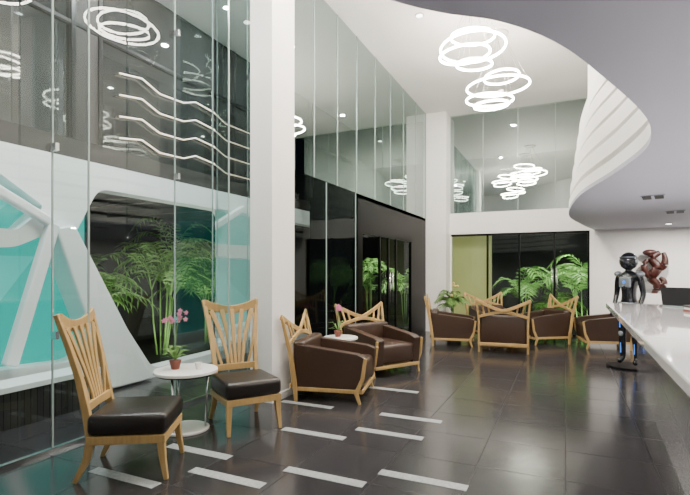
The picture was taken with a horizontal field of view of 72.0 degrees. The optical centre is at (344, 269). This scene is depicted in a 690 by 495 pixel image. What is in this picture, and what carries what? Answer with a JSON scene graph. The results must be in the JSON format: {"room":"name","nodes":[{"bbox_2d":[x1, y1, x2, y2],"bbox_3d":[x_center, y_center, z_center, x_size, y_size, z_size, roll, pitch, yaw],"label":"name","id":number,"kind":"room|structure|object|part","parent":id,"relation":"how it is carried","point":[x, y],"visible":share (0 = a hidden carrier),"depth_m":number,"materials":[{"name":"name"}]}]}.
{"room":"hotel lobby","nodes":[
{"label":"hotel lobby","id":0,"kind":"room"},
{"bbox_2d":[0,141,309,386],"bbox_3d":[-2.584,0.090,6.712,0.240,2.720,13.000,0,0,25],"label":"wall","id":1,"kind":"structure","parent":0,"point":[25,172],"depth_m":5.34,"materials":[{"name":"white paint"}]},
{"bbox_2d":[0,199,83,366],"bbox_3d":[-3.832,0.000,4.314,0.015,2.100,3.200,0,0,25],"label":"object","id":2,"kind":"structure","parent":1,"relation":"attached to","point":[16,261],"depth_m":5.13,"materials":[{"name":"teal glass"}]},
{"bbox_2d":[0,185,151,388],"bbox_3d":[-3.091,0.172,5.182,0.110,2.517,2.427,0,0,25],"label":"frame","id":3,"kind":"object","parent":1,"relation":"attached to","point":[126,365],"visible":0.8,"depth_m":5.29,"materials":[{"name":"white paint"}]},
{"bbox_2d":[0,0,350,211],"bbox_3d":[-2.583,-2.490,6.656,0.150,2.420,12.900,0,0,25],"label":"window","id":4,"kind":"structure","parent":1,"relation":"in","point":[130,37],"depth_m":5.95,"materials":[{"name":"clear glass"}]},
{"bbox_2d":[116,73,214,113],"bbox_3d":[-2.483,-2.467,6.727,0.070,0.121,1.813,0,0,25],"label":"strip light","id":5,"kind":"object","parent":4,"relation":"attached to","point":[181,102],"depth_m":6.54,"materials":[{"name":"white plastic"}]},
{"bbox_2d":[116,94,214,130],"bbox_3d":[-2.483,-2.200,6.727,0.070,0.124,1.813,0,0,25],"label":"strip light","id":6,"kind":"object","parent":4,"relation":"attached to","point":[119,94],"depth_m":6.54,"materials":[{"name":"white plastic"}]},
{"bbox_2d":[116,116,214,147],"bbox_3d":[-2.483,-1.933,6.727,0.070,0.122,1.813,0,0,25],"label":"strip light","id":7,"kind":"object","parent":4,"relation":"attached to","point":[117,116],"depth_m":6.54,"materials":[{"name":"white plastic"}]},
{"bbox_2d":[116,137,214,164],"bbox_3d":[-2.483,-1.660,6.727,0.070,0.125,1.813,0,0,25],"label":"strip light","id":8,"kind":"object","parent":4,"relation":"attached to","point":[119,137],"depth_m":6.53,"materials":[{"name":"white plastic"}]},
{"bbox_2d":[0,328,684,494],"bbox_3d":[1.360,1.500,3.999,9.300,0.100,14.400,0,0,25],"label":"floor","id":9,"kind":"structure","parent":0,"point":[554,419],"depth_m":4.09,"materials":[{"name":"tile"}]},
{"bbox_2d":[0,366,100,431],"bbox_3d":[-3.638,1.255,3.397,0.360,0.390,4.100,0,0,25],"label":"bench","id":10,"kind":"object","parent":9,"relation":"on","point":[24,400],"visible":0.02,"depth_m":4.55,"materials":[{"name":"tile"}]},
{"bbox_2d":[0,0,229,470],"bbox_3d":[-2.458,-1.125,2.721,0.730,5.150,5.866,0,0,25],"label":"window","id":11,"kind":"structure","parent":9,"relation":"on","point":[52,448],"depth_m":3.80,"materials":[{"name":"clear glass"}]},
{"bbox_3d":[-2.143,-1.125,3.707,0.430,5.150,0.030,0,0,25],"label":"glass fin","id":12,"kind":"part","parent":11,"relation":"part of","materials":[{"name":"clear glass"}]},
{"bbox_3d":[-1.465,-1.125,4.836,0.710,5.150,0.030,0,0,25],"label":"glass fin","id":13,"kind":"part","parent":11,"relation":"part of","materials":[{"name":"clear glass"}]},
{"bbox_2d":[53,308,184,483],"bbox_3d":[-1.615,0.876,3.495,0.733,1.161,0.584,0,0,-6],"label":"chair","id":14,"kind":"object","parent":9,"relation":"on","point":[142,419],"visible":0.98,"depth_m":3.29,"materials":[{"name":"leather"}]},
{"bbox_2d":[153,363,217,436],"bbox_3d":[-1.445,1.175,4.320,0.560,0.550,0.560,0,0,25],"label":"side table","id":15,"kind":"object","parent":9,"relation":"on","point":[187,371],"visible":0.74,"depth_m":4.25,"materials":[{"name":"white"}]},
{"bbox_2d":[161,308,188,369],"bbox_3d":[-1.547,0.622,4.305,0.282,0.556,0.245,0,0,-17],"label":"potted orchid","id":16,"kind":"object","parent":15,"relation":"on","point":[175,363],"visible":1,"depth_m":4.30,"materials":[{"name":"green plant"}]},
{"bbox_2d":[195,362,201,368],"bbox_3d":[-1.334,0.870,4.323,0.068,0.060,0.068,0,0,25],"label":"tea cup","id":17,"kind":"object","parent":15,"relation":"on","point":[198,365],"visible":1,"depth_m":4.30,"materials":[{"name":"white ceramic"}]},
{"bbox_2d":[215,0,249,372],"bbox_3d":[-1.281,-1.135,5.446,0.530,5.130,0.001,0,0,25],"label":"window","id":18,"kind":"structure","parent":9,"relation":"on","point":[239,9],"depth_m":5.44,"materials":[{"name":"clear glass"}]},
{"bbox_2d":[201,298,281,437],"bbox_3d":[-0.984,0.876,4.540,0.584,1.161,0.733,0,0,-31],"label":"chair","id":19,"kind":"object","parent":9,"relation":"on","point":[255,386],"visible":1,"depth_m":4.59,"materials":[{"name":"wood"}]},
{"bbox_2d":[250,0,293,403],"bbox_3d":[-0.827,-1.125,5.450,0.320,5.150,0.500,0,0,25],"label":"column","id":20,"kind":"structure","parent":9,"relation":"on","point":[271,21],"depth_m":5.26,"materials":[{"name":"white paint"}]},
{"bbox_2d":[294,0,425,217],"bbox_3d":[0.613,-2.460,8.445,0.012,2.480,6.176,0,0,25],"label":"window","id":21,"kind":"structure","parent":20,"relation":"attached to","point":[357,130],"depth_m":7.34,"materials":[{"name":"clear glass"}]},
{"bbox_2d":[88,386,468,490],"bbox_3d":[-0.032,1.448,4.325,2.520,0.003,3.190,0,0,25],"label":"inlay","id":22,"kind":"object","parent":9,"relation":"on","point":[147,483],"visible":0.97,"depth_m":3.38,"materials":[{"name":"stone"}]},
{"bbox_2d":[280,309,378,404],"bbox_3d":[-0.149,0.975,5.588,0.971,0.955,0.923,0,0,13],"label":"armchair","id":23,"kind":"object","parent":9,"relation":"on","point":[317,363],"visible":1,"depth_m":5.25,"materials":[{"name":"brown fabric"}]},
{"bbox_2d":[324,334,357,341],"bbox_3d":[-0.059,1.170,6.333,0.460,0.560,0.460,0,0,25],"label":"side table","id":24,"kind":"object","parent":9,"relation":"on","point":[343,337],"visible":0.3,"depth_m":6.26,"materials":[{"name":"white stone"}]},
{"bbox_2d":[329,304,342,336],"bbox_3d":[-0.095,0.673,6.382,0.241,0.433,0.242,0,0,8],"label":"potted orchid","id":25,"kind":"object","parent":24,"relation":"on","point":[337,332],"visible":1,"depth_m":6.32,"materials":[{"name":"pink plant"}]},
{"bbox_2d":[326,182,355,335],"bbox_3d":[-0.250,0.120,6.588,0.040,2.660,2.060,0,0,25],"label":"window","id":26,"kind":"structure","parent":9,"relation":"on","point":[326,182],"depth_m":6.56,"materials":[{"name":"clear glass"}]},
{"bbox_2d":[310,194,425,336],"bbox_3d":[0.685,0.120,9.549,0.902,2.660,4.100,0,0,25],"label":"wall","id":27,"kind":"structure","parent":9,"relation":"on","point":[373,217],"depth_m":7.81,"materials":[{"name":"black paint"}]},
{"bbox_2d":[334,301,422,378],"bbox_3d":[0.486,0.975,6.890,0.923,0.955,0.971,0,0,-35],"label":"armchair","id":28,"kind":"object","parent":9,"relation":"on","point":[398,347],"visible":0.86,"depth_m":6.74,"materials":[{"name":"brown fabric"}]},
{"bbox_2d":[425,111,449,330],"bbox_3d":[2.216,-1.125,11.407,0.575,5.150,0.540,0,0,25],"label":"column","id":29,"kind":"structure","parent":9,"relation":"on","point":[437,218],"depth_m":11.18,"materials":[{"name":"white paint"}]},
{"bbox_2d":[424,294,476,346],"bbox_3d":[2.076,0.975,9.384,0.971,0.955,0.923,0,0,13],"label":"armchair","id":30,"kind":"object","parent":9,"relation":"on","point":[446,326],"visible":1,"depth_m":9.02,"materials":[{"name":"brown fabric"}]},
{"bbox_2d":[434,282,471,312],"bbox_3d":[2.390,0.856,10.567,0.859,1.188,0.792,0,0,25],"label":"potted palm","id":31,"kind":"object","parent":9,"relation":"on","point":[451,301],"visible":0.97,"depth_m":10.47,"materials":[{"name":"green plant"}]},
{"bbox_2d":[463,292,511,332],"bbox_3d":[3.205,0.975,10.430,0.923,0.955,0.971,0,0,-5],"label":"armchair","id":32,"kind":"object","parent":9,"relation":"on","point":[472,310],"visible":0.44,"depth_m":10.69,"materials":[{"name":"beige wood"}]},
{"bbox_2d":[475,299,531,354],"bbox_3d":[2.862,0.975,8.573,0.923,0.955,0.971,0,0,20],"label":"armchair","id":33,"kind":"object","parent":9,"relation":"on","point":[511,330],"visible":1,"depth_m":8.22,"materials":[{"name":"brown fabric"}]},
{"bbox_2d":[518,293,578,344],"bbox_3d":[3.990,0.975,9.602,0.971,0.955,0.923,0,0,-10],"label":"armchair","id":34,"kind":"object","parent":9,"relation":"on","point":[549,322],"visible":0.86,"depth_m":9.24,"materials":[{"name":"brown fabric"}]},
{"bbox_2d":[573,300,638,350],"bbox_3d":[4.924,0.975,8.973,0.971,0.955,0.923,0,0,15],"label":"armchair","id":35,"kind":"object","parent":9,"relation":"on","point":[599,328],"visible":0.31,"depth_m":8.66,"materials":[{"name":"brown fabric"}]},
{"bbox_2d":[606,252,645,371],"bbox_3d":[4.233,0.593,7.076,0.600,1.715,0.600,0,0,-25],"label":"robot","id":36,"kind":"object","parent":9,"relation":"on","point":[628,281],"visible":0.7,"depth_m":7.00},
{"bbox_2d":[606,303,689,494],"bbox_3d":[2.327,0.950,2.437,1.330,1.000,8.380,0,0,25],"label":"reception counter","id":37,"kind":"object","parent":9,"relation":"on","point":[661,333],"depth_m":3.60,"materials":[{"name":"white"}]},
{"bbox_2d":[637,342,689,494],"bbox_3d":[2.322,0.985,2.450,1.150,0.930,8.200,0,0,25],"label":"panel","id":38,"kind":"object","parent":37,"relation":"attached to","point":[669,405],"depth_m":3.69,"materials":[{"name":"grey"}]},
{"bbox_2d":[660,287,689,307],"bbox_3d":[4.094,0.330,5.779,0.320,0.240,0.340,0,0,-35],"label":"laptop","id":39,"kind":"object","parent":37,"relation":"on","point":[671,296],"visible":0.93,"depth_m":5.73,"materials":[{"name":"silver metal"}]},
{"bbox_2d":[683,305,689,312],"bbox_3d":[3.748,0.414,4.986,0.220,0.072,0.300,0,0,10],"label":"book stack","id":40,"kind":"object","parent":37,"relation":"on","point":[686,307],"visible":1,"depth_m":5.09,"materials":[{"name":"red paper"}]},
{"bbox_2d":[640,249,668,303],"bbox_3d":[6.175,0.518,9.482,0.477,1.864,0.240,0,0,25],"label":"sculpture","id":41,"kind":"object","parent":9,"relation":"on","point":[654,297],"visible":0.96,"depth_m":9.42,"materials":[{"name":"brown metal"}]},
{"bbox_2d":[156,0,587,116],"bbox_3d":[1.392,-3.760,4.067,9.300,0.120,14.550,0,0,25],"label":"ceiling","id":42,"kind":"structure","parent":0,"point":[407,46],"depth_m":8.15,"materials":[{"name":"paint"}]},
{"bbox_2d":[415,13,423,17],"bbox_3d":[1.079,-3.691,6.886,0.125,0.015,0.125,0,0,25],"label":"recessed light","id":43,"kind":"object","parent":42,"relation":"in","point":[417,15],"visible":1,"depth_m":6.87,"materials":[{"name":"silver metal"}]},
{"bbox_2d":[439,16,506,71],"bbox_3d":[1.776,-3.259,6.606,0.908,0.886,0.908,0,0,25],"label":"ring chandelier","id":44,"kind":"object","parent":42,"relation":"hanging from","point":[475,28],"visible":0.94,"depth_m":6.48,"materials":[{"name":"white"}]},
{"bbox_2d":[465,28,530,110],"bbox_3d":[2.379,-3.130,7.440,0.998,1.141,0.968,0,0,25],"label":"ring chandelier","id":45,"kind":"object","parent":42,"relation":"hanging from","point":[505,32],"visible":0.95,"depth_m":7.39,"materials":[{"name":"white"}]},
{"bbox_2d":[392,0,689,229],"bbox_3d":[1.360,-2.275,3.999,9.300,2.850,14.400,0,0,25],"label":"ceiling","id":46,"kind":"structure","parent":0,"point":[633,141],"depth_m":2.50,"materials":[{"name":"paint"}]},
{"bbox_2d":[640,194,665,199],"bbox_3d":[3.571,-0.844,5.508,0.240,0.012,0.320,0,0,35],"label":"ceiling vent","id":47,"kind":"object","parent":46,"relation":"in","point":[660,196],"visible":1,"depth_m":5.49,"materials":[{"name":"black metal"}]},
{"bbox_2d":[665,210,685,213],"bbox_3d":[4.810,-0.844,6.918,0.240,0.012,0.320,0,0,35],"label":"ceiling vent","id":48,"kind":"object","parent":46,"relation":"in","point":[677,211],"visible":1,"depth_m":6.89,"materials":[{"name":"black metal"}]},
{"bbox_2d":[450,208,689,314],"bbox_3d":[5.587,0.050,10.041,6.720,2.800,0.180,0,0,25],"label":"wall","id":49,"kind":"structure","parent":0,"point":[606,246],"depth_m":10.04,"materials":[{"name":"white paint"}]},
{"bbox_2d":[450,98,586,213],"bbox_3d":[3.936,-2.525,10.807,3.080,2.350,0.020,0,0,25],"label":"window","id":50,"kind":"structure","parent":49,"relation":"in","point":[519,158],"depth_m":10.84,"materials":[{"name":"clear glass"}]},
{"bbox_2d":[450,230,589,336],"bbox_3d":[3.886,0.301,10.807,2.990,2.298,0.102,0,0,25],"label":"door","id":51,"kind":"structure","parent":49,"relation":"in","point":[554,271],"depth_m":10.51,"materials":[{"name":"black metal"}]},
{"label":"outside","id":52,"kind":"structure","parent":0,"visible":0},
{"bbox_2d":[90,198,307,227],"bbox_3d":[-3.467,-1.100,8.919,2.800,0.100,7.260,0,0,25],"label":"beams","id":53,"kind":"structure","parent":52,"point":[121,201],"depth_m":8.98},
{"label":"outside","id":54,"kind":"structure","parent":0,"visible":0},
{"bbox_2d":[136,312,575,363],"bbox_3d":[0.226,1.625,7.612,18.000,0.150,22.000,0,0,25],"label":"ground","id":55,"kind":"structure","parent":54,"point":[193,342],"depth_m":10.16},
{"bbox_2d":[91,252,160,313],"bbox_3d":[-3.935,0.654,7.160,2.192,1.877,1.999,0,0,-33],"label":"areca palm","id":56,"kind":"object","parent":55,"relation":"on","point":[121,277],"visible":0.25,"depth_m":7.50,"materials":[{"name":"green plant"}]},
{"bbox_2d":[113,217,214,354],"bbox_3d":[-3.234,0.327,8.785,1.988,2.533,2.406,0,0,-34],"label":"areca palm","id":57,"kind":"object","parent":55,"relation":"on","point":[168,271],"visible":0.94,"depth_m":8.63,"materials":[{"name":"green plant"}]},
{"bbox_2d":[147,243,214,343],"bbox_3d":[-2.916,0.498,10.117,2.412,2.188,2.227,0,0,25],"label":"areca palm","id":58,"kind":"object","parent":55,"relation":"on","point":[200,269],"visible":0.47,"depth_m":9.95,"materials":[{"name":"green plant"}]},
{"bbox_2d":[84,192,309,340],"bbox_3d":[-4.598,-1.000,10.403,0.100,5.100,21.000,0,0,25],"label":"window","id":59,"kind":"structure","parent":55,"relation":"on","point":[106,233],"depth_m":10.68,"materials":[{"name":"black"}]},
{"bbox_2d":[363,258,398,321],"bbox_3d":[0.594,0.578,13.764,1.693,2.029,1.633,0,0,44],"label":"areca palm","id":60,"kind":"object","parent":55,"relation":"on","point":[367,277],"visible":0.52,"depth_m":13.81,"materials":[{"name":"green plant"}]},
{"bbox_2d":[381,268,408,324],"bbox_3d":[1.795,0.752,13.528,1.689,1.683,1.680,0,0,9],"label":"areca palm","id":61,"kind":"object","parent":55,"relation":"on","point":[402,284],"visible":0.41,"depth_m":13.40,"materials":[{"name":"green plant"}]},
{"bbox_2d":[351,191,586,322],"bbox_3d":[4.960,-1.000,14.841,13.500,5.100,0.100,0,0,25],"label":"wall","id":62,"kind":"structure","parent":55,"relation":"on","point":[535,249],"depth_m":14.72,"materials":[{"name":"black"}]},
{"bbox_2d":[452,236,491,314],"bbox_3d":[3.107,0.250,11.705,0.980,2.400,0.050,0,0,25],"label":"screen panel","id":63,"kind":"object","parent":55,"relation":"on","point":[468,252],"visible":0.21,"depth_m":11.69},
{"bbox_2d":[492,266,550,311],"bbox_3d":[4.573,0.747,12.150,1.688,1.692,1.982,0,0,25],"label":"palm","id":64,"kind":"object","parent":55,"relation":"on","point":[524,284],"visible":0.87,"depth_m":11.95,"materials":[{"name":"green plant"}]},
{"bbox_2d":[532,292,586,315],"bbox_3d":[5.558,1.079,12.334,1.486,1.034,1.674,0,0,25],"label":"palm","id":65,"kind":"object","parent":55,"relation":"on","point":[561,297],"visible":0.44,"depth_m":12.18,"materials":[{"name":"green plant"}]},
{"bbox_2d":[541,254,586,316],"bbox_3d":[5.756,0.607,11.482,1.894,1.972,2.187,0,0,25],"label":"palm","id":66,"kind":"object","parent":55,"relation":"on","point":[571,271],"visible":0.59,"depth_m":11.37,"materials":[{"name":"green plant"}]}
]}

